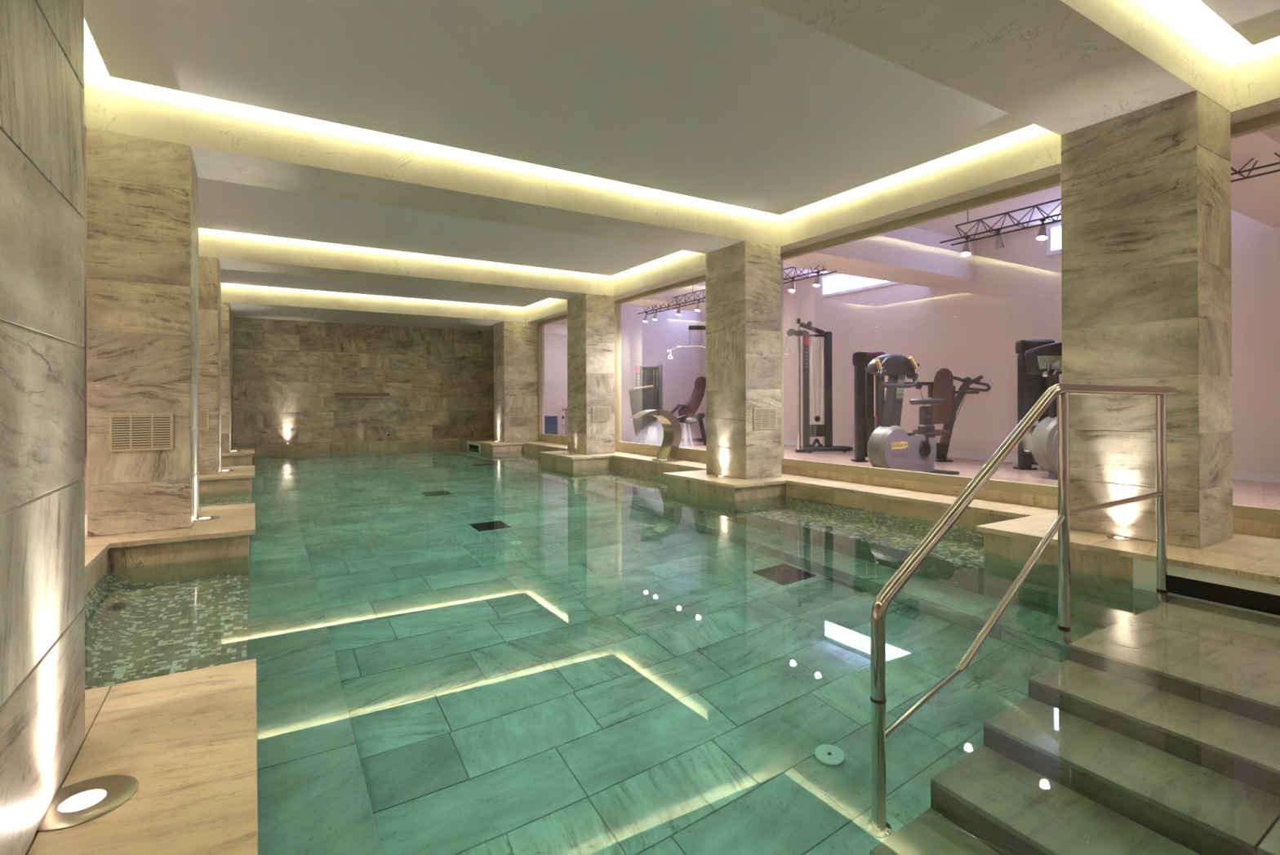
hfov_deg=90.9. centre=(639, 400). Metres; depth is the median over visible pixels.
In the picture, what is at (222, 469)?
uplight
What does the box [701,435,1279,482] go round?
baseboard
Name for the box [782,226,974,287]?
beam
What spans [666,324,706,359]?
machine
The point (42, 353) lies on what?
wall
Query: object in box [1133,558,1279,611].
skimmer
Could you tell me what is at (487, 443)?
ledge
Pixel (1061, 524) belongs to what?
handrail
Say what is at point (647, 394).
machine
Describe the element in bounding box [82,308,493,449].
wall
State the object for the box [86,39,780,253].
beam
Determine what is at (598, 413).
vent grille
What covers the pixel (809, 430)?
cable machine
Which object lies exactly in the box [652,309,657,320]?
spotlight
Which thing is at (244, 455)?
ledge
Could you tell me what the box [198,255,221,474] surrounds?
pillar
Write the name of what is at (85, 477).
wall
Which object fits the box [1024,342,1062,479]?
trainer
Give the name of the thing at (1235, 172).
lighting truss
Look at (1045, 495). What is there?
window
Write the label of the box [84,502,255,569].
ledge
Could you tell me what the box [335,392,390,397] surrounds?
spout
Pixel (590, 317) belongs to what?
pillar
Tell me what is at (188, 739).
ledge
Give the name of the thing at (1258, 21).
ceiling panel
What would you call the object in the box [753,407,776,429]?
vent grille
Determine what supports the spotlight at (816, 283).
hanging from the lighting truss at (823, 269)
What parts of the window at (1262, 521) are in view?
frame, sill stone, frame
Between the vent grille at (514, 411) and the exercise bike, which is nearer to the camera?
the exercise bike
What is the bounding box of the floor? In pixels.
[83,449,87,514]
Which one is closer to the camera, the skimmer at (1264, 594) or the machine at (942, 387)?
the skimmer at (1264, 594)
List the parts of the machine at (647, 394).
foot plate, guide rod, guide rod, seat, leg, leg, seat, seat frame, leg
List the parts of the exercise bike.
handlebar stem, stem panel, knob, seat post, crank arm, knob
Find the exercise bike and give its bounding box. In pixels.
[866,354,959,475]
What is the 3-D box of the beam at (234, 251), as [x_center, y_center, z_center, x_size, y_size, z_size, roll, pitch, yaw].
[-2.900,-1.837,8.392,5.489,0.515,0.654,0,0,-31]
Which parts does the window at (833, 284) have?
frame, frame, pane, frame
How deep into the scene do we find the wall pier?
12.76 m
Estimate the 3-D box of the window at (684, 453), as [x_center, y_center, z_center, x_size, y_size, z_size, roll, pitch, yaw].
[0.605,-0.402,8.476,0.150,2.380,3.580,0,0,-31]
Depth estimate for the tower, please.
7.07 m
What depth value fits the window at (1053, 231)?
7.51 m
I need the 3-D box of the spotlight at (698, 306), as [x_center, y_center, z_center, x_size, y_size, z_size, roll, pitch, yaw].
[0.857,-1.419,9.378,0.086,0.174,0.082,0,0,-3]
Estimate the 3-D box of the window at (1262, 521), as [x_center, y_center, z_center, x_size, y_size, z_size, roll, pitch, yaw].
[4.320,-0.430,2.414,0.150,2.380,3.600,0,0,-31]
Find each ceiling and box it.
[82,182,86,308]
[84,19,1061,284]
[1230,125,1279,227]
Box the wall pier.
[539,324,544,433]
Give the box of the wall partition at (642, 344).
[621,304,701,437]
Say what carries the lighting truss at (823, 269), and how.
hanging from the ceiling at (946, 224)
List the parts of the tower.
foot plate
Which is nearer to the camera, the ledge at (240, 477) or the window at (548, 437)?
the ledge at (240, 477)
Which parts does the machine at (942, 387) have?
foot plate, guide rod, red cap panel, horizontal arm, seat, foot plate, post, arm post, post, press arm, arm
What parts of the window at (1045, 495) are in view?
frame, sill stone, sill stone, sill stone, frame, frame, sill stone, sill stone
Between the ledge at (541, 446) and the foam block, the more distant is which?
the foam block
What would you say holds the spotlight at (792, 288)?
hanging from the lighting truss at (823, 269)
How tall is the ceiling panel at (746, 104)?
0.240 m
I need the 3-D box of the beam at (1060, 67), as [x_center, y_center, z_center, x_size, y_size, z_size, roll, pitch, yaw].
[0.792,-1.865,2.365,5.489,0.515,0.650,0,0,-31]
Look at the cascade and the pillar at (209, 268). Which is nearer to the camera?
the pillar at (209, 268)
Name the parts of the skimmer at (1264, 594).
frame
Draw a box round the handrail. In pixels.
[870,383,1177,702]
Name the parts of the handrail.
rail, post, rail, post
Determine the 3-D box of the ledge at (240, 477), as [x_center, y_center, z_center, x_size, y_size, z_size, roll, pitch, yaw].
[-4.954,1.483,7.091,1.054,1.355,1.207,0,0,-31]
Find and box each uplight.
[35,773,138,834]
[194,515,219,521]
[219,469,234,471]
[1106,535,1131,540]
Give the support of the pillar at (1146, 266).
on the ledge at (1253, 557)
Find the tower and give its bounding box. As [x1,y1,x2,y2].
[1013,339,1055,470]
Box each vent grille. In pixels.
[108,412,173,451]
[198,408,208,429]
[509,405,524,417]
[591,406,610,421]
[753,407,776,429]
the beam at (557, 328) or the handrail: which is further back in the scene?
the beam at (557, 328)
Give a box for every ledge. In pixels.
[24,658,257,854]
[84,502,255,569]
[84,542,110,595]
[199,465,254,492]
[221,444,254,464]
[254,438,460,453]
[459,436,540,452]
[524,441,567,453]
[538,450,633,467]
[557,433,1279,537]
[613,453,706,474]
[662,469,813,501]
[786,477,1057,528]
[976,511,1279,583]
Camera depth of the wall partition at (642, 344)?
12.97 m
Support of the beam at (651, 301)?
attached to the ceiling at (946, 224)
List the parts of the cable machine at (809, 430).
stirrup handle, guide rod, arm, weight plate, weight plate, weight plate, weight plate, weight plate, weight plate, guide rod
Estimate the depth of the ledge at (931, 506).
5.14 m
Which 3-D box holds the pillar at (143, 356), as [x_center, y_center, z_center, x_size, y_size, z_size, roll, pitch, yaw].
[-3.175,-0.399,4.067,0.495,2.379,0.650,0,0,-31]
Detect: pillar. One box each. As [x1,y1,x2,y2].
[86,128,199,536]
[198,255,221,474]
[221,302,233,453]
[493,320,537,442]
[567,293,614,454]
[705,240,781,479]
[1060,90,1232,548]
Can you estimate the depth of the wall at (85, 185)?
6.41 m
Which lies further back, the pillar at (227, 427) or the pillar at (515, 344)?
the pillar at (515, 344)
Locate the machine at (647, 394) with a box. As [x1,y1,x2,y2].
[628,364,706,446]
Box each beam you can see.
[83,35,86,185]
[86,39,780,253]
[198,227,614,299]
[221,283,527,331]
[527,26,1279,323]
[544,319,567,336]
[622,281,783,312]
[748,0,1231,135]
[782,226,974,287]
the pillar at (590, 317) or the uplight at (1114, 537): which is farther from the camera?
the pillar at (590, 317)
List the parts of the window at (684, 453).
frame, sill stone, sill stone, frame, frame, sill stone, sill stone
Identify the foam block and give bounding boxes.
[544,415,557,434]
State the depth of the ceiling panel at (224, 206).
6.91 m
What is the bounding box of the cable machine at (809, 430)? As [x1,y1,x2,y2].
[783,318,853,453]
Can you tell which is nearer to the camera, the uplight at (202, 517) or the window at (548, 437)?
the uplight at (202, 517)
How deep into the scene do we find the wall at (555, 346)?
15.62 m
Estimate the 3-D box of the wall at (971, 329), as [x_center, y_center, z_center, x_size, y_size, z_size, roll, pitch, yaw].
[3.725,-0.590,9.614,0.100,3.050,16.500,0,0,-31]
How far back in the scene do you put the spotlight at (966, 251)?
5.83 m
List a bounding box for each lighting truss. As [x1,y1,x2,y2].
[637,265,837,315]
[939,152,1279,245]
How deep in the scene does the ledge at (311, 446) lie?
12.60 m
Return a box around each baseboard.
[621,434,701,441]
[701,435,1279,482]
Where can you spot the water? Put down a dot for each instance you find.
(457, 650)
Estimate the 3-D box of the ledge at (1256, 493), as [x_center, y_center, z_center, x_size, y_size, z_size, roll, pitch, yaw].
[2.315,0.860,8.685,3.280,0.155,16.400,0,0,-31]
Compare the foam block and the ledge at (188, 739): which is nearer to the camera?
the ledge at (188, 739)
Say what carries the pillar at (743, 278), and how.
on the ledge at (700, 482)
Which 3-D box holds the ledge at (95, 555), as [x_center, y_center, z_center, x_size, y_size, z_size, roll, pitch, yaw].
[-2.503,1.463,2.429,0.364,1.355,2.355,0,0,-31]
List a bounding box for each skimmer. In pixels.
[466,440,480,449]
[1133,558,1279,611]
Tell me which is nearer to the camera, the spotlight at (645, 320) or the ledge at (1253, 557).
the ledge at (1253, 557)
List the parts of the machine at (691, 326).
arm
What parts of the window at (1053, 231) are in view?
frame, frame, frame, pane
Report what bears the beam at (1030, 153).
attached to the ceiling at (946, 224)
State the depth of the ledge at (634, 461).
8.32 m
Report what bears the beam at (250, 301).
attached to the ceiling at (946, 224)
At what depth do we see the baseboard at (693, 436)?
12.59 m
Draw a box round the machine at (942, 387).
[850,351,991,462]
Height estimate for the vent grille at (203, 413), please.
0.224 m
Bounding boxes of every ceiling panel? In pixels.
[84,0,1033,214]
[198,177,681,275]
[221,268,548,306]
[1200,0,1279,45]
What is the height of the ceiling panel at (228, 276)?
0.240 m
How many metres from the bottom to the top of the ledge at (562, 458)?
1.355 m
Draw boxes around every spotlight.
[642,311,647,322]
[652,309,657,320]
[675,304,680,315]
[694,299,700,311]
[788,277,795,292]
[813,271,820,287]
[960,236,970,256]
[995,228,1005,248]
[1035,218,1047,240]
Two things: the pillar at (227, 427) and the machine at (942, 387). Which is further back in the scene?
the pillar at (227, 427)
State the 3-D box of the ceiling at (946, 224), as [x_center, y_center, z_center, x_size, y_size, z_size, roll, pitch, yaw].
[-0.246,-2.157,7.189,9.200,0.100,16.500,0,0,-31]
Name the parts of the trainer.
chrome knob, handle, console stem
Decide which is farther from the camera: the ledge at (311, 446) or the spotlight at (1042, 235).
the ledge at (311, 446)
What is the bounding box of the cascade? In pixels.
[629,408,682,462]
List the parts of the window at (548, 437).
frame, sill stone, sill stone, frame, frame, frame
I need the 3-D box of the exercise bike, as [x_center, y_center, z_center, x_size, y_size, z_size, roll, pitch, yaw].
[2.695,0.156,6.469,1.330,1.240,0.435,0,0,-31]
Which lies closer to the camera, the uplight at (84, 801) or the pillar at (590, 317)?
the uplight at (84, 801)
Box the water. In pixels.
[83,445,1279,854]
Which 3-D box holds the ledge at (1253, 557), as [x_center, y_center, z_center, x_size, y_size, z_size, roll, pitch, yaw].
[3.641,1.440,2.362,1.069,1.355,4.236,0,0,-31]
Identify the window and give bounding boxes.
[537,300,615,451]
[615,275,706,462]
[780,173,1061,509]
[820,273,898,297]
[1046,222,1061,255]
[1230,111,1279,537]
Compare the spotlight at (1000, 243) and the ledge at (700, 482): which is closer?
the spotlight at (1000, 243)
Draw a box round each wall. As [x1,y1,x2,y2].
[0,0,84,854]
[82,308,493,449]
[544,334,567,433]
[700,209,1279,474]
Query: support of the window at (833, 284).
in the wall at (971, 329)
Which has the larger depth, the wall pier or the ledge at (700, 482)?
the wall pier
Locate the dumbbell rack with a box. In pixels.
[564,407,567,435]
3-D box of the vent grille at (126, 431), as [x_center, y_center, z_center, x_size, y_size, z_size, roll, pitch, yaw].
[-2.996,0.185,3.786,0.305,0.224,0.012,0,0,-31]
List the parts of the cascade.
plate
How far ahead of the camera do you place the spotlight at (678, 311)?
9.79 m

